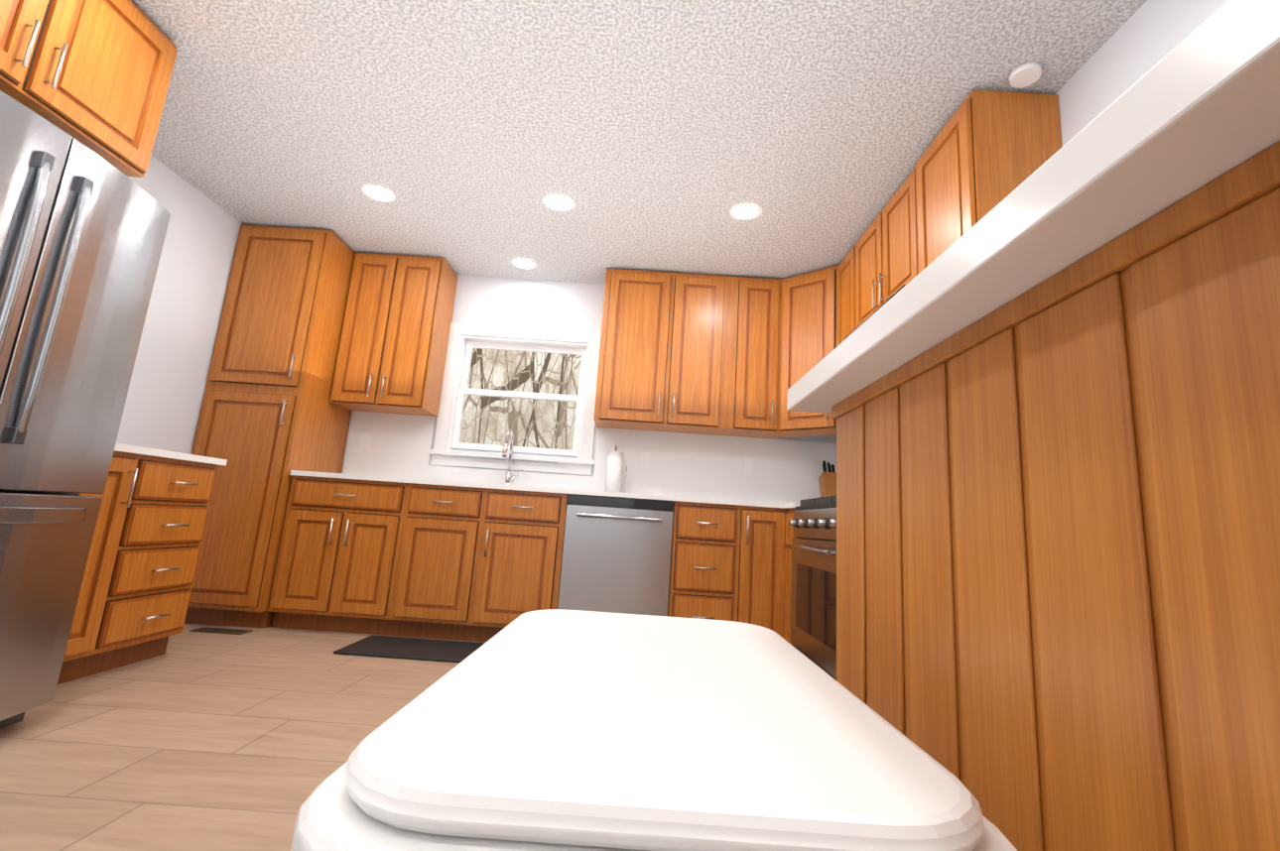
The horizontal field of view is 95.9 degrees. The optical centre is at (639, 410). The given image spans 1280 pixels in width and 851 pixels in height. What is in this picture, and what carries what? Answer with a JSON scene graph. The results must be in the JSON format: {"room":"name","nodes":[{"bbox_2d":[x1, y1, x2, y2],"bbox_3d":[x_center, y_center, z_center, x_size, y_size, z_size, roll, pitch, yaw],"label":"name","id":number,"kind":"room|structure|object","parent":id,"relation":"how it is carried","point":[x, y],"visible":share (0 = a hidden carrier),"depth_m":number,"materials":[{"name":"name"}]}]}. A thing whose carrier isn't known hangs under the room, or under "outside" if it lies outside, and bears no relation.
{"room":"kitchen","nodes":[
{"label":"kitchen","id":0,"kind":"room"},
{"bbox_2d":[116,154,244,454],"bbox_3d":[-2.790,-0.425,1.455,0.135,2.530,5.621,4,-11,1],"label":"wall","id":1,"kind":"structure","parent":0,"point":[167,389],"depth_m":3.38,"materials":[{"name":"white paint"}]},
{"bbox_2d":[0,0,177,177],"bbox_3d":[-2.243,-1.292,1.827,0.828,0.582,0.920,4,-11,1],"label":"upper cabinet","id":2,"kind":"object","parent":1,"relation":"attached to","point":[94,75],"visible":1,"depth_m":1.99,"materials":[{"name":"brown wood"}]},
{"bbox_2d":[0,623,484,850],"bbox_3d":[-0.669,1.019,1.182,4.563,0.120,5.891,4,-11,1],"label":"floor","id":3,"kind":"structure","parent":0,"point":[199,741],"depth_m":1.79,"materials":[{"name":"tile"}]},
{"bbox_2d":[0,90,170,728],"bbox_3d":[-2.215,0.007,1.589,0.986,1.810,0.905,4,-11,1],"label":"refrigerator","id":4,"kind":"object","parent":3,"relation":"on","point":[83,228],"visible":1,"depth_m":1.76,"materials":[{"name":"silver metal"}]},
{"bbox_2d":[57,443,227,684],"bbox_3d":[-2.429,0.550,2.416,0.688,1.030,0.865,4,-11,1],"label":"base cabinet","id":5,"kind":"object","parent":3,"relation":"on","point":[133,600],"visible":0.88,"depth_m":2.46,"materials":[{"name":"brown wood"}]},
{"bbox_2d":[189,627,253,635],"bbox_3d":[-2.353,1.238,3.249,0.280,0.008,0.110,4,-11,1],"label":"floor vent","id":6,"kind":"object","parent":3,"relation":"in","point":[220,631],"visible":1,"depth_m":3.23,"materials":[{"name":"brown metal"}]},
{"bbox_2d":[184,224,355,629],"bbox_3d":[-2.426,0.074,3.865,0.602,2.512,0.696,4,-11,1],"label":"pantry cabinet","id":7,"kind":"object","parent":3,"relation":"on","point":[271,417],"visible":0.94,"depth_m":3.61,"materials":[{"name":"brown wood"}]},
{"bbox_2d":[268,474,427,637],"bbox_3d":[-1.767,0.917,3.744,0.796,0.900,0.616,4,-11,1],"label":"base cabinet","id":8,"kind":"object","parent":3,"relation":"on","point":[389,531],"depth_m":3.45,"materials":[{"name":"brown wood"}]},
{"bbox_2d":[290,470,784,506],"bbox_3d":[-0.302,0.556,3.812,3.670,0.030,0.627,4,-11,1],"label":"countertop","id":9,"kind":"structure","parent":8,"relation":"on","point":[563,490],"depth_m":3.51,"materials":[{"name":"white stone"}]},
{"bbox_2d":[502,428,523,485],"bbox_3d":[-0.883,0.329,4.021,0.132,0.415,0.229,4,-11,1],"label":"faucet","id":10,"kind":"object","parent":9,"relation":"on","point":[509,475],"visible":0.79,"depth_m":4.07,"materials":[{"name":"silver metal"}]},
{"bbox_2d":[604,446,627,493],"bbox_3d":[-0.174,0.416,4.029,0.164,0.342,0.150,4,-11,1],"label":"paper towel holder","id":11,"kind":"object","parent":9,"relation":"on","point":[613,471],"visible":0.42,"depth_m":3.98,"materials":[{"name":"white paper"}]},
{"bbox_2d":[818,460,836,497],"bbox_3d":[1.311,0.506,3.962,0.120,0.338,0.216,4,-11,1],"label":"knife block","id":12,"kind":"object","parent":9,"relation":"on","point":[828,483],"visible":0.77,"depth_m":3.96,"materials":[{"name":"brown wood"}]},
{"bbox_2d":[333,635,485,662],"bbox_3d":[-1.033,1.302,3.135,1.055,0.013,0.435,4,-11,1],"label":"rug","id":13,"kind":"object","parent":3,"relation":"on","point":[416,649],"visible":0.65,"depth_m":3.09,"materials":[{"name":"black fabric"}]},
{"bbox_2d":[407,517,562,642],"bbox_3d":[-0.974,1.076,3.721,0.828,0.687,0.419,4,-11,1],"label":"base cabinet","id":14,"kind":"object","parent":3,"relation":"on","point":[473,579],"depth_m":3.43,"materials":[{"name":"brown wood"}]},
{"bbox_2d":[557,495,673,617],"bbox_3d":[-0.146,1.016,3.672,0.650,0.896,0.636,4,-11,1],"label":"dishwasher","id":15,"kind":"object","parent":3,"relation":"on","point":[616,555],"visible":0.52,"depth_m":3.43,"materials":[{"name":"silver metal"}]},
{"bbox_2d":[290,609,1017,850],"bbox_3d":[-0.014,0.501,0.341,0.280,0.665,0.450,4,-11,1],"label":"trash can","id":16,"kind":"object","parent":3,"relation":"on","point":[558,730],"visible":1,"depth_m":0.24,"materials":[{"name":"white plastic"}]},
{"bbox_2d":[667,498,737,621],"bbox_3d":[0.414,1.062,3.722,0.464,0.900,0.616,4,-11,1],"label":"base cabinet","id":17,"kind":"object","parent":3,"relation":"on","point":[704,558],"depth_m":3.44,"materials":[{"name":"brown wood"}]},
{"bbox_2d":[733,502,776,631],"bbox_3d":[0.722,1.076,3.686,0.300,0.900,0.683,4,-11,1],"label":"base cabinet","id":18,"kind":"object","parent":3,"relation":"on","point":[755,576],"depth_m":3.44,"materials":[{"name":"brown wood"}]},
{"bbox_2d":[784,502,800,506],"bbox_3d":[1.202,0.575,3.379,0.657,0.030,0.223,4,-11,1],"label":"countertop","id":19,"kind":"structure","parent":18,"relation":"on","point":[786,503],"depth_m":3.32,"materials":[{"name":"white stone"}]},
{"bbox_2d":[772,506,798,644],"bbox_3d":[1.149,1.032,3.305,0.701,0.900,0.251,4,-11,1],"label":"base cabinet","id":20,"kind":"object","parent":3,"relation":"on","point":[785,532],"depth_m":3.40,"materials":[{"name":"brown wood"}]},
{"bbox_2d":[783,495,836,680],"bbox_3d":[1.139,0.766,2.790,0.712,1.225,0.850,4,-11,1],"label":"gas range","id":21,"kind":"object","parent":3,"relation":"on","point":[813,547],"visible":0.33,"depth_m":2.76,"materials":[{"name":"silver metal"}]},
{"bbox_2d":[814,119,1279,850],"bbox_3d":[0.792,0.305,-0.320,1.194,0.908,1.846,4,-11,1],"label":"wood paneling","id":22,"kind":"structure","parent":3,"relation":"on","point":[1047,395],"depth_m":0.28,"materials":[{"name":"brown wood"}]},
{"bbox_2d":[786,0,1279,412],"bbox_3d":[0.813,-0.148,-0.199,1.256,0.028,1.860,4,-11,1],"label":"island countertop","id":23,"kind":"structure","parent":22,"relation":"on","point":[1219,86],"depth_m":0.24,"materials":[{"name":"white stone"}]},
{"bbox_2d":[423,486,554,525],"bbox_3d":[-0.943,0.591,3.609,0.800,0.201,0.012,4,-11,1],"label":"drawers","id":24,"kind":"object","parent":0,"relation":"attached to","point":[443,501],"depth_m":3.50,"materials":[{"name":"brown wood"}]},
{"bbox_2d":[550,494,566,525],"bbox_3d":[-0.539,0.656,3.803,0.012,0.201,0.415,4,-11,1],"label":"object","id":25,"kind":"structure","parent":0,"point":[557,518],"depth_m":3.50,"materials":[{"name":"brown wood"}]},
{"bbox_2d":[341,274,836,476],"bbox_3d":[-0.588,0.266,4.259,4.563,2.530,0.135,4,-11,1],"label":"wall","id":26,"kind":"structure","parent":0,"point":[535,304],"depth_m":4.39,"materials":[{"name":"white paint"}]},
{"bbox_2d":[329,253,457,416],"bbox_3d":[-1.752,-0.545,4.166,0.636,1.095,0.342,4,-11,1],"label":"upper cabinet","id":27,"kind":"object","parent":26,"relation":"attached to","point":[392,355],"depth_m":4.01,"materials":[{"name":"brown wood"}]},
{"bbox_2d":[428,322,600,475],"bbox_3d":[-0.891,-0.091,4.301,1.190,1.075,0.185,4,-11,1],"label":"window","id":28,"kind":"structure","parent":26,"relation":"in","point":[586,347],"depth_m":4.27,"materials":[{"name":"white wood"}]},
{"bbox_2d":[593,268,686,432],"bbox_3d":[0.000,-0.429,4.148,0.556,1.095,0.342,4,-11,1],"label":"upper cabinet","id":29,"kind":"object","parent":26,"relation":"attached to","point":[640,368],"depth_m":3.98,"materials":[{"name":"brown wood"}]},
{"bbox_2d":[674,273,730,435],"bbox_3d":[0.373,-0.404,4.144,0.485,1.095,0.342,4,-11,1],"label":"upper cabinet","id":30,"kind":"object","parent":26,"relation":"attached to","point":[697,353],"depth_m":3.98,"materials":[{"name":"brown wood"}]},
{"bbox_2d":[722,276,785,438],"bbox_3d":[0.819,-0.380,4.116,0.409,1.095,0.391,4,-11,1],"label":"upper cabinet","id":31,"kind":"object","parent":26,"relation":"attached to","point":[748,337],"depth_m":3.98,"materials":[{"name":"brown wood"}]},
{"bbox_2d":[766,267,836,437],"bbox_3d":[1.245,-0.378,3.972,0.710,1.095,0.675,4,-11,1],"label":"upper cabinet","id":32,"kind":"object","parent":26,"relation":"attached to","point":[799,305],"depth_m":3.89,"materials":[{"name":"brown wood"}]},
{"bbox_2d":[130,0,1147,284],"bbox_3d":[-0.492,-1.577,1.683,4.563,0.120,5.891,4,-11,1],"label":"ceiling","id":33,"kind":"structure","parent":0,"point":[643,135],"depth_m":2.59,"materials":[{"name":"white paint"}]},
{"bbox_2d":[361,184,395,202],"bbox_3d":[-1.515,-1.260,3.350,0.183,0.005,0.183,9,-12,-23],"label":"recessed light","id":34,"kind":"object","parent":33,"relation":"in","point":[382,193],"depth_m":3.34,"materials":[{"name":"white"}]},
{"bbox_2d":[511,257,536,268],"bbox_3d":[-0.838,-1.058,4.158,0.183,0.005,0.183,9,-12,-23],"label":"recessed light","id":35,"kind":"object","parent":33,"relation":"in","point":[522,263],"depth_m":4.15,"materials":[{"name":"white"}]},
{"bbox_2d":[542,194,574,211],"bbox_3d":[-0.467,-1.195,3.320,0.183,0.005,0.183,9,-12,-23],"label":"recessed light","id":36,"kind":"object","parent":33,"relation":"in","point":[561,202],"depth_m":3.31,"materials":[{"name":"white"}]},
{"bbox_2d":[729,203,762,220],"bbox_3d":[0.601,-1.130,3.279,0.183,0.005,0.183,9,-12,-23],"label":"recessed light","id":37,"kind":"object","parent":33,"relation":"in","point":[741,210],"depth_m":3.27,"materials":[{"name":"white"}]},
{"bbox_2d":[1008,61,1042,87],"bbox_3d":[1.461,-1.272,2.189,0.110,0.023,0.110,4,-11,1],"label":"smoke detector","id":38,"kind":"object","parent":33,"relation":"attached to","point":[1025,74],"visible":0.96,"depth_m":2.17,"materials":[{"name":"white plastic"}]},
{"bbox_2d":[1055,0,1228,146],"bbox_3d":[1.628,-0.133,1.410,0.135,2.530,5.621,4,-11,1],"label":"wall","id":39,"kind":"structure","parent":0,"point":[1145,38],"depth_m":1.94,"materials":[{"name":"white paint"}]},
{"bbox_2d":[829,247,853,426],"bbox_3d":[1.403,-0.445,3.572,0.396,1.095,0.385,4,-11,1],"label":"upper cabinet","id":40,"kind":"object","parent":39,"relation":"attached to","point":[841,275],"depth_m":3.66,"materials":[{"name":"brown wood"}]},
{"bbox_2d":[853,176,912,329],"bbox_3d":[1.447,-0.788,3.044,0.342,0.616,0.782,4,-11,1],"label":"upper cabinet","id":41,"kind":"object","parent":39,"relation":"attached to","point":[881,254],"depth_m":3.03,"materials":[{"name":"brown wood"}]},
{"bbox_2d":[844,284,905,339],"bbox_3d":[1.353,-0.270,2.943,0.453,0.447,0.776,4,-11,1],"label":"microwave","id":42,"kind":"object","parent":41,"relation":"attached to","point":[883,304],"depth_m":2.90,"materials":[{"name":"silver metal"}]},
{"bbox_2d":[908,89,1062,278],"bbox_3d":[1.426,-0.671,2.389,0.354,1.095,0.460,4,-11,1],"label":"upper cabinet","id":43,"kind":"object","parent":39,"relation":"attached to","point":[994,141],"depth_m":2.25,"materials":[{"name":"brown wood"}]},
{"label":"outside","id":44,"kind":"structure","parent":0,"visible":0},
{"bbox_2d":[459,348,581,450],"bbox_3d":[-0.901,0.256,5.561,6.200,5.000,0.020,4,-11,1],"label":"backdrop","id":45,"kind":"structure","parent":44,"point":[541,424],"depth_m":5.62,"materials":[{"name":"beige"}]}
]}

